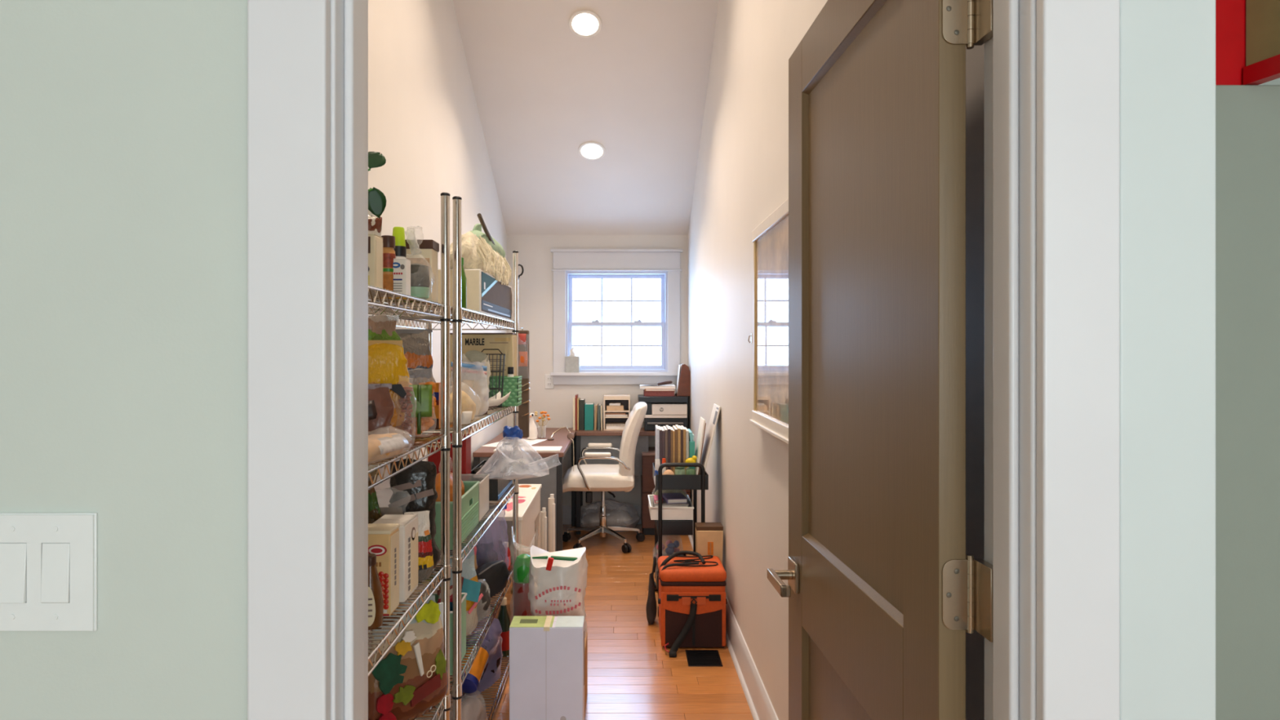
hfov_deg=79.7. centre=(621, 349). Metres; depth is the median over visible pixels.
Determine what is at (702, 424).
folder
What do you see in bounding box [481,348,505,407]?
wire basket
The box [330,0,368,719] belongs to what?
trim
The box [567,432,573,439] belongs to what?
ear cup
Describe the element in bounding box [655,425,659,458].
magazine
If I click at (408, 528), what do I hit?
carton
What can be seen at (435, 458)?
carton
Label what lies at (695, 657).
floor vent
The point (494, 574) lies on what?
pouch
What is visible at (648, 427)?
tray
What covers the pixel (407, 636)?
flower
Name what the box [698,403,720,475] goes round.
display board
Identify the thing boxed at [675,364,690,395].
file holder
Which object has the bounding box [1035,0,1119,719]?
trim
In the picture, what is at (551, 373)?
window sill
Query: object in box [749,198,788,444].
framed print
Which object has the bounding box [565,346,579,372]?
tissue box
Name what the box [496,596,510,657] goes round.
bottle
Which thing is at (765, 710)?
baseboard
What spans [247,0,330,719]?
trim
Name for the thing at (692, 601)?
cooler bag
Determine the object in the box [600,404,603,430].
book
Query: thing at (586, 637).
cardboard box
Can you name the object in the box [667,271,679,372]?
trim
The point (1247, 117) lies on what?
wall
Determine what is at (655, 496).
book
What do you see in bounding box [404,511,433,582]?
pouch
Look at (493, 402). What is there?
paper tray
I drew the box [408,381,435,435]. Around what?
bag
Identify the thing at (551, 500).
paper roll
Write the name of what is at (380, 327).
snack bag
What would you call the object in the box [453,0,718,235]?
ceiling
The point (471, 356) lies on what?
plastic bag
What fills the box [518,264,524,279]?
hook
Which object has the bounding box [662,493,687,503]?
book
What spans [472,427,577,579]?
desk
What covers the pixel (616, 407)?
desk organizer
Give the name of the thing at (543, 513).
paper roll
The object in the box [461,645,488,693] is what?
canister
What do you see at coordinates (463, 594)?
storage bin
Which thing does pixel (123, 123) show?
wall
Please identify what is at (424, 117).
wall
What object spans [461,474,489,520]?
clear bin
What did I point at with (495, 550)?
bag
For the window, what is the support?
in the wall at (535, 285)
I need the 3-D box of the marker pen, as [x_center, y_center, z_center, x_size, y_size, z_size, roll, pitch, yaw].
[0.225,0.650,4.100,0.025,0.142,0.025,0,0,0]
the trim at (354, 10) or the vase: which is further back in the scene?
the vase
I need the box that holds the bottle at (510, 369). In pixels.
[507,366,513,377]
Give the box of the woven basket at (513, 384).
[489,376,521,406]
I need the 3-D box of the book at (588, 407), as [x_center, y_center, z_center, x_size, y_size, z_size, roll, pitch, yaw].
[-0.253,0.515,5.955,0.066,0.199,0.170,0,0,0]
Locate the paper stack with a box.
[639,384,675,388]
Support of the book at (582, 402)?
on the desk at (584, 437)
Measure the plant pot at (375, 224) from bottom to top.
0.212 m
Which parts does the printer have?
control panel, scanner lid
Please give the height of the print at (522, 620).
0.001 m
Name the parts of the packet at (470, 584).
maroon panel, teal panel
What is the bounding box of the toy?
[684,455,697,475]
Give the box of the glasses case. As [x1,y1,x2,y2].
[657,380,672,385]
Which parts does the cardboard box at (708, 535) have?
brown lid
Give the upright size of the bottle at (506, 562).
0.120 m
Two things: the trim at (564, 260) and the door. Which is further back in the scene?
the trim at (564, 260)
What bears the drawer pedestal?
on the floor
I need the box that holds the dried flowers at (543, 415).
[533,411,550,438]
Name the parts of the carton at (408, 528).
beige panel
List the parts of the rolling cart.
handle frame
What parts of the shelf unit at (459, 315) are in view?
post, shelf, shelf, post, shelf, shelf, shelf, post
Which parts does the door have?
lever handle, rail, panel, rail, panel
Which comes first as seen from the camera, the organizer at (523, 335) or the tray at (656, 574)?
the organizer at (523, 335)
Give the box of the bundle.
[449,213,511,285]
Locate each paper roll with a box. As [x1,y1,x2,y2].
[540,507,546,551]
[548,493,555,552]
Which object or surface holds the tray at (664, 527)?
on the rolling cart
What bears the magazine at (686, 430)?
in the rolling cart
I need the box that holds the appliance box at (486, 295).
[437,269,511,320]
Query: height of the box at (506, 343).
0.306 m
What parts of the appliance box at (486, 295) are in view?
panel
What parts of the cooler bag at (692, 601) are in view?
carry handle, carry handle, lid, bungee cord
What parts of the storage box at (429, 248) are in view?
lid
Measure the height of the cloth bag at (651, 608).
0.335 m
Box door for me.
[767,0,992,719]
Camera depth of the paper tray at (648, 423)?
5.80 m
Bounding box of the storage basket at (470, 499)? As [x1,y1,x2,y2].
[434,480,479,550]
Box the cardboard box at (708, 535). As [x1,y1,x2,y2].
[694,522,723,564]
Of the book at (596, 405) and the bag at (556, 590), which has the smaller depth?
the bag at (556, 590)
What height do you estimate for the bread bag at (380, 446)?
0.064 m
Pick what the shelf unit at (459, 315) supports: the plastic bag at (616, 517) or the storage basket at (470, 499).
the storage basket at (470, 499)
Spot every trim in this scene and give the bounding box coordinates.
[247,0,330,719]
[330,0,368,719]
[344,0,364,719]
[550,248,682,271]
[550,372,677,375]
[553,271,565,372]
[553,375,677,384]
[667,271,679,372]
[984,0,1035,719]
[992,0,1018,719]
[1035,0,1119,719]
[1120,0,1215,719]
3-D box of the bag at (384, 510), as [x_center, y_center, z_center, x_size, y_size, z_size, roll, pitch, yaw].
[-0.601,0.475,1.976,0.112,0.242,0.048,0,0,-8]
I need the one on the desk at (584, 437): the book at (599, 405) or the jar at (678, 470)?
the book at (599, 405)
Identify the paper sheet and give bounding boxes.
[480,441,512,447]
[493,446,562,452]
[504,439,546,445]
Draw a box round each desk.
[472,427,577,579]
[575,427,655,534]
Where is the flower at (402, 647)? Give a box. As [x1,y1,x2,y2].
[394,640,411,656]
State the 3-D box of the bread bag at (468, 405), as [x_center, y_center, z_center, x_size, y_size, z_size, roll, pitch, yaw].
[-0.521,0.187,2.499,0.114,0.163,0.196,0,0,20]
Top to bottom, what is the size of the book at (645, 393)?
0.040 m
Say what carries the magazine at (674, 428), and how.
in the rolling cart
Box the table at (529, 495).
[436,484,542,591]
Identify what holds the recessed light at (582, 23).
in the ceiling
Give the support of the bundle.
on the appliance box at (486, 295)
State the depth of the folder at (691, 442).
4.15 m
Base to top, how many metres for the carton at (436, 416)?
0.135 m
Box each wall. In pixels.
[0,0,247,719]
[368,0,506,653]
[506,235,687,505]
[687,0,984,719]
[1215,84,1279,719]
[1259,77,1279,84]
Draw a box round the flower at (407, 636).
[401,630,417,642]
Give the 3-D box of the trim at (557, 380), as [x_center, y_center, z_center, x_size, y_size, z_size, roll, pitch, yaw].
[-0.042,0.239,6.091,1.008,0.072,0.018,0,0,0]
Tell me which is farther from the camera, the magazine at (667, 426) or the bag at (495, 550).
the magazine at (667, 426)
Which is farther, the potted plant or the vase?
the vase
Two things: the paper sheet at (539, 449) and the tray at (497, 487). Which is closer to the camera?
the tray at (497, 487)
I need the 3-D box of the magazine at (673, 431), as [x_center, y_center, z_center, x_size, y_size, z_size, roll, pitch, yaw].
[0.282,0.580,4.275,0.010,0.282,0.210,0,0,0]
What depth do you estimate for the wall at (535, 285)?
6.10 m
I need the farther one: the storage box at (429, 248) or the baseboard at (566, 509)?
the baseboard at (566, 509)
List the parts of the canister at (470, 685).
lid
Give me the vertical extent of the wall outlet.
0.116 m
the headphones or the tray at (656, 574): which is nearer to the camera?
the tray at (656, 574)
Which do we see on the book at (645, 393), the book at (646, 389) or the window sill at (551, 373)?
the book at (646, 389)
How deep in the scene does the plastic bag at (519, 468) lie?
2.97 m
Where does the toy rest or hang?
on the rolling cart
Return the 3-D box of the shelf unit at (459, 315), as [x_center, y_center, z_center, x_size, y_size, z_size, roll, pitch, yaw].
[-0.671,0.470,2.831,0.423,1.829,1.253,0,0,0]
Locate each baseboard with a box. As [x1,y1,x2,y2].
[562,505,641,524]
[690,535,778,719]
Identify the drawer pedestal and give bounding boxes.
[640,446,690,534]
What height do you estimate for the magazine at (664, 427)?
0.288 m
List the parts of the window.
sash, sash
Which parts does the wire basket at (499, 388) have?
handle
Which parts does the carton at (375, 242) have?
brown panel, panel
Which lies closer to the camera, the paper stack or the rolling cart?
the rolling cart
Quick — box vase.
[526,413,537,439]
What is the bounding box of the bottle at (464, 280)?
[461,257,466,308]
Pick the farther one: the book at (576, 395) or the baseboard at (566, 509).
the baseboard at (566, 509)
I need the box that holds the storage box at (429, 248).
[404,239,439,302]
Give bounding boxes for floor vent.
[684,649,722,666]
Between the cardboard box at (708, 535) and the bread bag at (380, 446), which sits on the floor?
the cardboard box at (708, 535)
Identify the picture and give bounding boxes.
[1215,0,1279,84]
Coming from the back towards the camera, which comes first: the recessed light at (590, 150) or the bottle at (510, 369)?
the recessed light at (590, 150)
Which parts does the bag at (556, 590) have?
green handle, green handle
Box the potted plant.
[368,151,386,218]
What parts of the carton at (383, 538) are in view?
lid, panel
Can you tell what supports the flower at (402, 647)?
on the pouch at (411, 679)
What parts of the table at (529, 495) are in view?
leg, leg, panel, leg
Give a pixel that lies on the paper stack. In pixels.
(641, 386)
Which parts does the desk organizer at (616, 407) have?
panel, panel, panel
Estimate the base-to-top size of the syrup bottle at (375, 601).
0.154 m
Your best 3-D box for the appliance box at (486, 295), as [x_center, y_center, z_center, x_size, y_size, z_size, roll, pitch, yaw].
[-0.563,-0.204,3.022,0.155,0.150,0.766,0,0,0]
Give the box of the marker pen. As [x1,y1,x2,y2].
[662,457,666,474]
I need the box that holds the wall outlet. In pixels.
[544,373,553,388]
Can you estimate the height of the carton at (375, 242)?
0.128 m
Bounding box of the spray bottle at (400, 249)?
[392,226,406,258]
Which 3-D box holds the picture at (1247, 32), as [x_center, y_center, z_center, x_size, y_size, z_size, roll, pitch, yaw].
[1.149,-0.781,1.097,0.105,0.620,0.692,0,0,-15]
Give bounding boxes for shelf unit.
[368,192,450,719]
[368,195,519,719]
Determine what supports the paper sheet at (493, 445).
on the desk at (552, 483)
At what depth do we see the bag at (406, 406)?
1.83 m
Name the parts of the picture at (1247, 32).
rail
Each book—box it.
[573,396,575,430]
[575,394,577,430]
[577,397,579,430]
[579,398,585,430]
[584,402,594,430]
[594,404,597,430]
[597,404,601,430]
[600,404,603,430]
[643,390,675,395]
[644,388,675,391]
[653,494,662,502]
[653,496,688,506]
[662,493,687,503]
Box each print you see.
[520,618,537,622]
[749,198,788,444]
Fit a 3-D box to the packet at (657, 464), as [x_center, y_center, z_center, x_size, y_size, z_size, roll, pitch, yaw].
[0.185,0.649,4.059,0.034,0.144,0.025,0,0,-10]
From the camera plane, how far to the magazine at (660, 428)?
4.17 m
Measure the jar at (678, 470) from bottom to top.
0.107 m
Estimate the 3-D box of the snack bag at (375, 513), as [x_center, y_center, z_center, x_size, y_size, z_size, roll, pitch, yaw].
[-0.649,0.446,1.924,0.096,0.300,0.064,0,0,-4]
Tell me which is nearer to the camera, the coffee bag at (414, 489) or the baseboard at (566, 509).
the coffee bag at (414, 489)
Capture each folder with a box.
[687,428,694,468]
[694,417,706,475]
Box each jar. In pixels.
[381,235,395,291]
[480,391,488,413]
[675,466,684,475]
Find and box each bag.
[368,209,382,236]
[368,314,403,347]
[368,340,410,439]
[368,383,394,435]
[368,432,408,462]
[368,470,382,524]
[379,506,403,515]
[387,457,440,571]
[398,386,413,444]
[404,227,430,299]
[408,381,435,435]
[435,471,464,502]
[449,390,475,434]
[449,696,485,719]
[452,617,502,702]
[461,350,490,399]
[466,502,509,568]
[473,425,560,479]
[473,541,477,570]
[476,580,490,619]
[528,545,587,638]
[575,497,640,532]
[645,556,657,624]
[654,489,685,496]
[656,539,682,564]
[657,550,727,657]
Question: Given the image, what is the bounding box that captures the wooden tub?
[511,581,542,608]
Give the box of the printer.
[637,394,688,431]
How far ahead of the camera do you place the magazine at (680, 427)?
4.17 m
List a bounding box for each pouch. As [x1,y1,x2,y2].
[368,595,448,719]
[395,328,435,384]
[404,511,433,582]
[475,560,508,597]
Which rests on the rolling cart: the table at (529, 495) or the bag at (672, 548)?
the bag at (672, 548)
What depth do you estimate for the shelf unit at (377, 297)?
2.14 m
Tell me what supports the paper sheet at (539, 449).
on the desk at (552, 483)
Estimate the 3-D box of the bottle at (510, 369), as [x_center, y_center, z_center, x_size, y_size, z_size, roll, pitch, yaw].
[-0.472,0.150,3.250,0.026,0.157,0.026,0,0,0]
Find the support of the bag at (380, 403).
on the shelf unit at (377, 297)
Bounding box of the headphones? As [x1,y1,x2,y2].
[546,426,573,463]
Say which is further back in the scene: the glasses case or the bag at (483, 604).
the glasses case
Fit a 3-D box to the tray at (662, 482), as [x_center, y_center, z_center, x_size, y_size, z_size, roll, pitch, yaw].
[0.312,0.686,4.188,0.272,0.078,0.425,0,0,0]
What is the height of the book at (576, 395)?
0.268 m
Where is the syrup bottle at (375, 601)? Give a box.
[368,553,383,630]
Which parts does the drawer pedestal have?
drawer, drawer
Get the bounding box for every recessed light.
[568,9,602,37]
[577,141,605,160]
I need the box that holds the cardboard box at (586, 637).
[584,631,587,716]
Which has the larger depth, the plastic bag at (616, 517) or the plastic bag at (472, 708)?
the plastic bag at (616, 517)
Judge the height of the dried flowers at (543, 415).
0.190 m
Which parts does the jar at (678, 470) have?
lid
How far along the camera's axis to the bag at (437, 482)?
2.36 m
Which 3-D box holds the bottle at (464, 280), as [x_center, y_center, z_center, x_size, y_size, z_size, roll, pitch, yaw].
[-0.522,-0.213,2.470,0.042,0.168,0.042,0,0,0]
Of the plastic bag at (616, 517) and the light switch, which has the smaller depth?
the light switch
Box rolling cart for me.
[653,456,708,617]
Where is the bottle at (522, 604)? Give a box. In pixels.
[512,553,533,616]
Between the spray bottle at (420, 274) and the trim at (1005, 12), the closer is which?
the trim at (1005, 12)
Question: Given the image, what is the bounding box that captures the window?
[565,271,667,372]
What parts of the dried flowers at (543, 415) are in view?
glass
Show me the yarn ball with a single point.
(668, 472)
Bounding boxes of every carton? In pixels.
[368,234,382,288]
[368,523,399,616]
[373,514,417,602]
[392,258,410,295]
[418,382,440,428]
[427,426,471,480]
[509,615,584,719]
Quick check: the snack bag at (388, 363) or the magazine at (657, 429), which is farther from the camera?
the magazine at (657, 429)
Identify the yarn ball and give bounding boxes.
[662,469,674,475]
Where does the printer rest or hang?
on the desk at (584, 437)
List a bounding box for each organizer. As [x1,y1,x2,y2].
[518,327,529,437]
[603,394,630,430]
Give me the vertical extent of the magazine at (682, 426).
0.290 m
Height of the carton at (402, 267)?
0.088 m
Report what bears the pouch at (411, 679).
on the shelf unit at (377, 297)
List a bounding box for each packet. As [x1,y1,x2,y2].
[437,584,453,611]
[439,541,483,635]
[653,458,660,485]
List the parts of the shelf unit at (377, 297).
shelf, shelf, shelf, shelf, post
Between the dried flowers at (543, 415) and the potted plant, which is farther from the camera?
the dried flowers at (543, 415)
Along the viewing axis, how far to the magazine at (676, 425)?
4.17 m
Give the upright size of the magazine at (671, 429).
0.287 m
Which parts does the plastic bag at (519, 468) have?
bag handle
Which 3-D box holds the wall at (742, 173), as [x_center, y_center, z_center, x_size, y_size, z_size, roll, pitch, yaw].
[0.573,-0.635,3.587,0.100,4.160,5.225,0,0,0]
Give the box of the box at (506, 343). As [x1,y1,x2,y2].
[449,333,516,394]
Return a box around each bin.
[426,592,466,675]
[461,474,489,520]
[648,494,693,519]
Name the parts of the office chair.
leg, tilt knob, leg, seat, arm, arm, leg, leg, backrest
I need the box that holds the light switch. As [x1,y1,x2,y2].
[0,512,97,631]
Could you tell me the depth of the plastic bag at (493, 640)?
3.00 m
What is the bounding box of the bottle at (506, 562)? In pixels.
[502,541,510,569]
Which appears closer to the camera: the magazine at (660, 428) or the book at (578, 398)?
the magazine at (660, 428)
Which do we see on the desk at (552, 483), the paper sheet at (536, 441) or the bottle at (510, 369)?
the paper sheet at (536, 441)
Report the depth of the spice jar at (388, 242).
1.81 m
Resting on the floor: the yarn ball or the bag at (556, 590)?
the bag at (556, 590)
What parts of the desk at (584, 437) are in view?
leg, leg, modesty panel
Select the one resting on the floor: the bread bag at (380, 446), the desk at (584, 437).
the desk at (584, 437)
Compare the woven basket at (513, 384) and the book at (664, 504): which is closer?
the woven basket at (513, 384)
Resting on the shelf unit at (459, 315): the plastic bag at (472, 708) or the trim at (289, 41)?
the plastic bag at (472, 708)
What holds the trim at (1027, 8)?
attached to the wall at (123, 123)
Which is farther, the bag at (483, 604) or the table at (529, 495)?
the table at (529, 495)
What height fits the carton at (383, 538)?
0.192 m
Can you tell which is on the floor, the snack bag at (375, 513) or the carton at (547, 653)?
the carton at (547, 653)
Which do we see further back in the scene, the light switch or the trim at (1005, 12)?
the trim at (1005, 12)
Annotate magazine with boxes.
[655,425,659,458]
[657,426,662,464]
[660,426,664,457]
[662,426,667,470]
[666,425,670,469]
[668,426,672,471]
[671,426,675,475]
[672,425,677,462]
[675,424,680,462]
[678,425,683,462]
[680,425,685,475]
[684,426,688,470]
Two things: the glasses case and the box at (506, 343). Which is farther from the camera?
the glasses case
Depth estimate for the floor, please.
3.43 m
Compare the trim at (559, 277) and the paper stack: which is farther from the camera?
the trim at (559, 277)
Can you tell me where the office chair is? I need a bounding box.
[562,401,647,552]
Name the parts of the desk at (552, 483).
leg, panel, leg, rail, leg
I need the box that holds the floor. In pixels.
[417,524,753,719]
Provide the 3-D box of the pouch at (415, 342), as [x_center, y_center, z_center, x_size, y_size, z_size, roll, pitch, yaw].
[-0.640,0.085,2.348,0.138,0.296,0.071,0,0,-12]
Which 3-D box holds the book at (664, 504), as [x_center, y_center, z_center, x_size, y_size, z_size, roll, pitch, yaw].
[0.260,0.843,4.120,0.180,0.072,0.200,0,0,0]
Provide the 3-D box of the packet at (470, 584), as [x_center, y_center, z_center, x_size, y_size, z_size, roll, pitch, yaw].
[-0.544,0.805,2.557,0.074,0.306,0.173,0,0,32]
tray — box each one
[471,460,511,501]
[488,391,511,408]
[646,425,684,430]
[647,422,683,424]
[653,462,708,489]
[653,554,686,590]
[654,520,693,535]
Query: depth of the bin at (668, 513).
3.98 m

